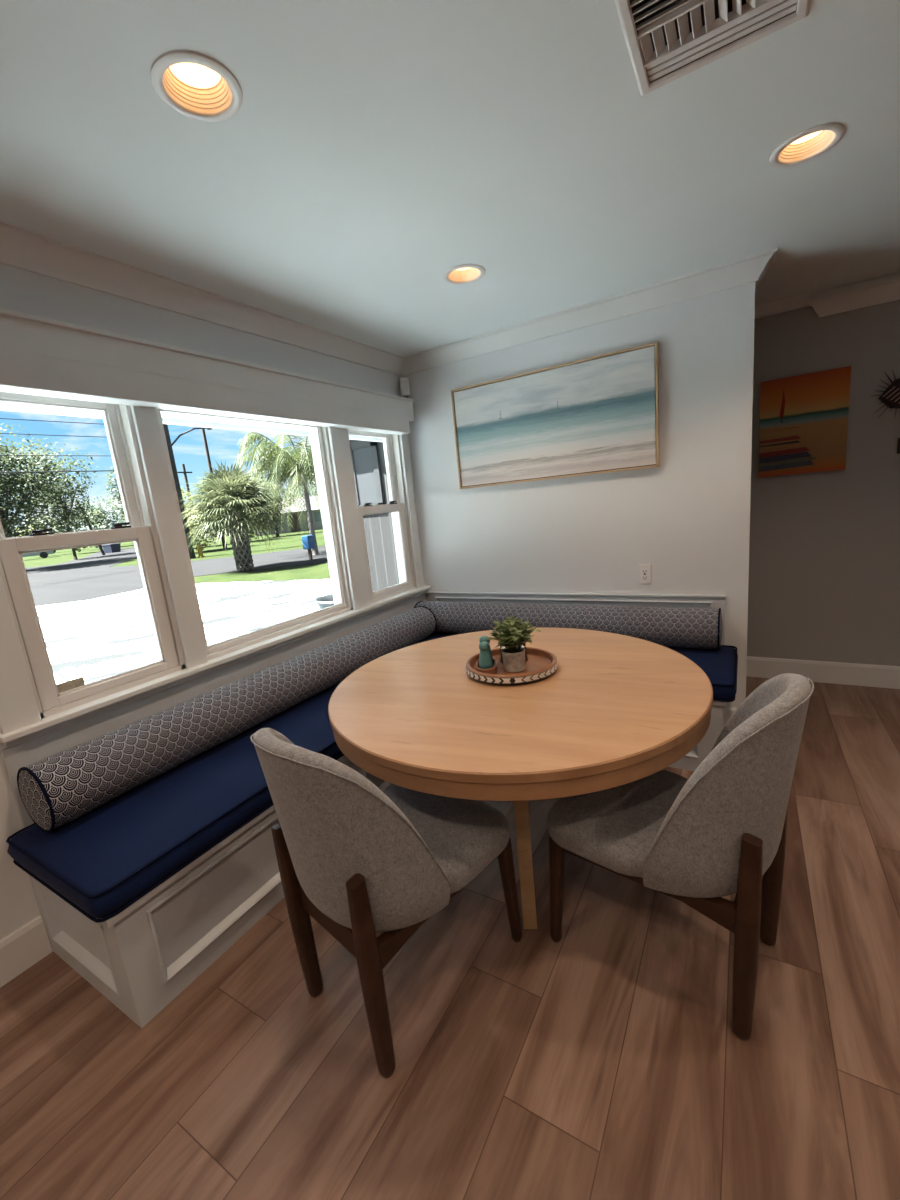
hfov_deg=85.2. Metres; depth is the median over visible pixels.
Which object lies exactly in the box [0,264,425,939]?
wall
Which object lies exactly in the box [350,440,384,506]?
window
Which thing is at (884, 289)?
trim
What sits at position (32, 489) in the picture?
leafy tree
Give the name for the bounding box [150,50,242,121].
recessed light
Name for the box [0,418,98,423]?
overhead cable
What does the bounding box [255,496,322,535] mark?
house
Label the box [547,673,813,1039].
dining chair
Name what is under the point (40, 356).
window valance
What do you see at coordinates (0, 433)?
overhead cable
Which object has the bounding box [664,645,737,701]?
seat cushion
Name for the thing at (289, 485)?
palm
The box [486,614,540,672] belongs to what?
potted plant
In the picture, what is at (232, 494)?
palm
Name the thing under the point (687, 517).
wall
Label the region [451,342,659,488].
framed painting
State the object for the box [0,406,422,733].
trim
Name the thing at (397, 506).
window
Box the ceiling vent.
[615,0,810,95]
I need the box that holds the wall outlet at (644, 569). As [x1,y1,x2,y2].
[639,564,650,583]
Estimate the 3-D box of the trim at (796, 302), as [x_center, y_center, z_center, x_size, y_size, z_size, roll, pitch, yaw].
[1.752,-1.811,3.134,0.965,0.092,0.085,1,13,31]
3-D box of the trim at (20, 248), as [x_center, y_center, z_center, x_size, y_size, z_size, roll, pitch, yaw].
[-1.875,-0.970,0.878,0.085,0.092,6.200,1,13,31]
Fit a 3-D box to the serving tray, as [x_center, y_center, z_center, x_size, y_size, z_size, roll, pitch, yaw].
[0.244,0.258,1.950,0.362,0.043,0.362,1,13,31]
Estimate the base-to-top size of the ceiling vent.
0.118 m
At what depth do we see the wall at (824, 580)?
3.10 m
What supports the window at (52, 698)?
in the wall at (23, 291)
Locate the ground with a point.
(319, 570)
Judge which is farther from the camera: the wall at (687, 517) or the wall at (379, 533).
the wall at (379, 533)
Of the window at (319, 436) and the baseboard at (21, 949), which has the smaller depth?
the baseboard at (21, 949)
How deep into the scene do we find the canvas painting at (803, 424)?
3.05 m
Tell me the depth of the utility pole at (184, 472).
44.81 m
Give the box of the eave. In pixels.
[0,402,382,441]
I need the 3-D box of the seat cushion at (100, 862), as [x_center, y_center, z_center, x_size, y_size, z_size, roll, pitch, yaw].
[-0.557,0.549,2.582,0.630,0.104,2.647,1,13,31]
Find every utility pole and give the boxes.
[77,501,105,554]
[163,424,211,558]
[177,464,200,543]
[201,429,226,548]
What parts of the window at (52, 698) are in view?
sash, sash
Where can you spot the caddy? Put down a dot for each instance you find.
(493, 670)
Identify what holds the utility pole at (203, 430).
on the ground
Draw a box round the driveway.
[36,579,332,683]
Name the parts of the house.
door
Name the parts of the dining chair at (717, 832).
leg, seat, rail, backrest, leg, leg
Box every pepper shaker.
[479,636,492,661]
[479,641,492,668]
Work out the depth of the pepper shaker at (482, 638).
1.94 m
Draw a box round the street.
[25,546,327,605]
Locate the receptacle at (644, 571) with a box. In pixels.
[642,569,647,579]
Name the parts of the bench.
panel, panel, panel, panel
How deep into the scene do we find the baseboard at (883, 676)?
3.28 m
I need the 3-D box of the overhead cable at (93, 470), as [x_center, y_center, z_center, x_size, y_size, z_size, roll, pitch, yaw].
[-25.813,-2.244,8.536,0.056,0.348,43.001,1,13,31]
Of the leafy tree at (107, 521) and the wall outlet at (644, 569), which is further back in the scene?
the leafy tree at (107, 521)
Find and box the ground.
[22,529,329,582]
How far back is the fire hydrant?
27.33 m
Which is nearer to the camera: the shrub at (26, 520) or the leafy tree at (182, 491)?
the leafy tree at (182, 491)
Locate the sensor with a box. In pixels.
[399,377,409,397]
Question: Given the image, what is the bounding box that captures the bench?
[0,592,726,1027]
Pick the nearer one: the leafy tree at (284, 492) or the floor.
the floor
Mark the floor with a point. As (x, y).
(606, 1060)
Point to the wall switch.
(898, 443)
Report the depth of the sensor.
3.44 m
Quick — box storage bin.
[101,543,120,552]
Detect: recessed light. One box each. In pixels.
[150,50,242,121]
[443,264,485,284]
[770,123,844,167]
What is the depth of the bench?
1.69 m
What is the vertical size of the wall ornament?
0.305 m
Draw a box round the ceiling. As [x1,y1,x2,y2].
[0,0,899,356]
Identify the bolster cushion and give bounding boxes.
[17,606,436,832]
[414,601,722,649]
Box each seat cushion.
[6,632,457,922]
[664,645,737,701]
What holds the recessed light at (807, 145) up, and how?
in the ceiling
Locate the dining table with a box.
[328,627,712,928]
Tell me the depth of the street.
20.66 m
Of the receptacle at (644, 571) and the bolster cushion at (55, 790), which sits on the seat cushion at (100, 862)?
the bolster cushion at (55, 790)
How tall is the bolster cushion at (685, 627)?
0.230 m
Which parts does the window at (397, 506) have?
sash, sash, frame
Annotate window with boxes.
[0,392,185,718]
[157,409,352,659]
[348,429,415,602]
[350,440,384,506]
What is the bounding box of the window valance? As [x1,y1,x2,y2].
[0,308,413,434]
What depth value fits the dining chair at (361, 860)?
1.21 m
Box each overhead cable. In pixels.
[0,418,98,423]
[0,433,98,436]
[0,455,100,455]
[0,470,114,472]
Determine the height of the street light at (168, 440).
9.420 m
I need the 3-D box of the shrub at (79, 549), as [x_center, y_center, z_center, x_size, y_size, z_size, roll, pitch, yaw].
[-41.511,-7.815,54.805,5.625,4.896,5.702,1,13,31]
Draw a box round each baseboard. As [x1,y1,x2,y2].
[0,916,52,987]
[726,707,736,722]
[746,656,899,688]
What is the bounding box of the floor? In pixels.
[0,676,899,1199]
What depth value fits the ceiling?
1.44 m
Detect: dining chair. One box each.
[250,728,521,1077]
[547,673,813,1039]
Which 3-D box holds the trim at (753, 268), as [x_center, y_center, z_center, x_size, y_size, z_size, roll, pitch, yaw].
[0.616,-1.627,2.931,2.229,0.092,0.200,1,13,31]
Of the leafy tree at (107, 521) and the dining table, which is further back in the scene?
the leafy tree at (107, 521)
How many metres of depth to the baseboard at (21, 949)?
1.69 m
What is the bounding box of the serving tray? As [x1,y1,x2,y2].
[466,647,557,684]
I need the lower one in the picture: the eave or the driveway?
the driveway
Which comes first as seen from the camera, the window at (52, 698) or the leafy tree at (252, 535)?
the window at (52, 698)
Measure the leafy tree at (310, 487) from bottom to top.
8.246 m
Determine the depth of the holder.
2.00 m
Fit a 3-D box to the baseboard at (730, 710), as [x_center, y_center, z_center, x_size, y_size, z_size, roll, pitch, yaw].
[1.708,0.669,2.911,0.114,0.102,0.131,1,13,31]
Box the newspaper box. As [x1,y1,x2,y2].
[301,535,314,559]
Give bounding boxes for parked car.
[22,550,53,557]
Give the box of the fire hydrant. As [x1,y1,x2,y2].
[196,544,204,557]
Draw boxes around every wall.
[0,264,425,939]
[349,439,399,591]
[402,282,754,707]
[747,300,899,665]
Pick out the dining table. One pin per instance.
(616, 710)
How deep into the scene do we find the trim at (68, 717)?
2.10 m
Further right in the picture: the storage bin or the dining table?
the dining table
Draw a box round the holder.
[499,642,527,662]
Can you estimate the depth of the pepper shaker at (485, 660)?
1.88 m
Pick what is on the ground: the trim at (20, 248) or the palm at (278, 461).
the palm at (278, 461)
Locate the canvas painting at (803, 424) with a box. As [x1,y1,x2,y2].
[758,366,850,476]
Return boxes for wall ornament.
[874,370,899,417]
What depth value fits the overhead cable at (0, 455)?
21.79 m
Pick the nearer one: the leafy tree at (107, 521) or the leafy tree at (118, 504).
the leafy tree at (107, 521)
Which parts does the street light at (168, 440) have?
lamp arm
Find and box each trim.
[0,222,402,375]
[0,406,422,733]
[0,585,430,747]
[402,248,777,375]
[755,291,817,318]
[806,272,899,316]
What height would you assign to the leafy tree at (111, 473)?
7.454 m
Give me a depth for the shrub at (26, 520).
56.79 m
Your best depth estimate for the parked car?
52.13 m
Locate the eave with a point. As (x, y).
(167, 418)
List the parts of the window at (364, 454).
panel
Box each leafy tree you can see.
[0,424,96,536]
[21,450,94,559]
[75,496,124,547]
[105,465,125,520]
[111,504,126,525]
[181,486,225,547]
[212,511,264,543]
[256,477,294,536]
[291,487,316,497]
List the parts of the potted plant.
pot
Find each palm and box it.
[181,462,295,572]
[234,432,320,554]
[262,444,320,541]
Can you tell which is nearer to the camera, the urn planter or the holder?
the holder
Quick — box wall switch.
[897,438,899,453]
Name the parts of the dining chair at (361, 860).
leg, rail, backrest, leg, rail, seat, leg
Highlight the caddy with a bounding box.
[475,658,496,674]
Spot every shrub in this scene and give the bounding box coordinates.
[15,520,44,535]
[43,509,114,551]
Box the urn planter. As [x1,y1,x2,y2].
[315,594,333,608]

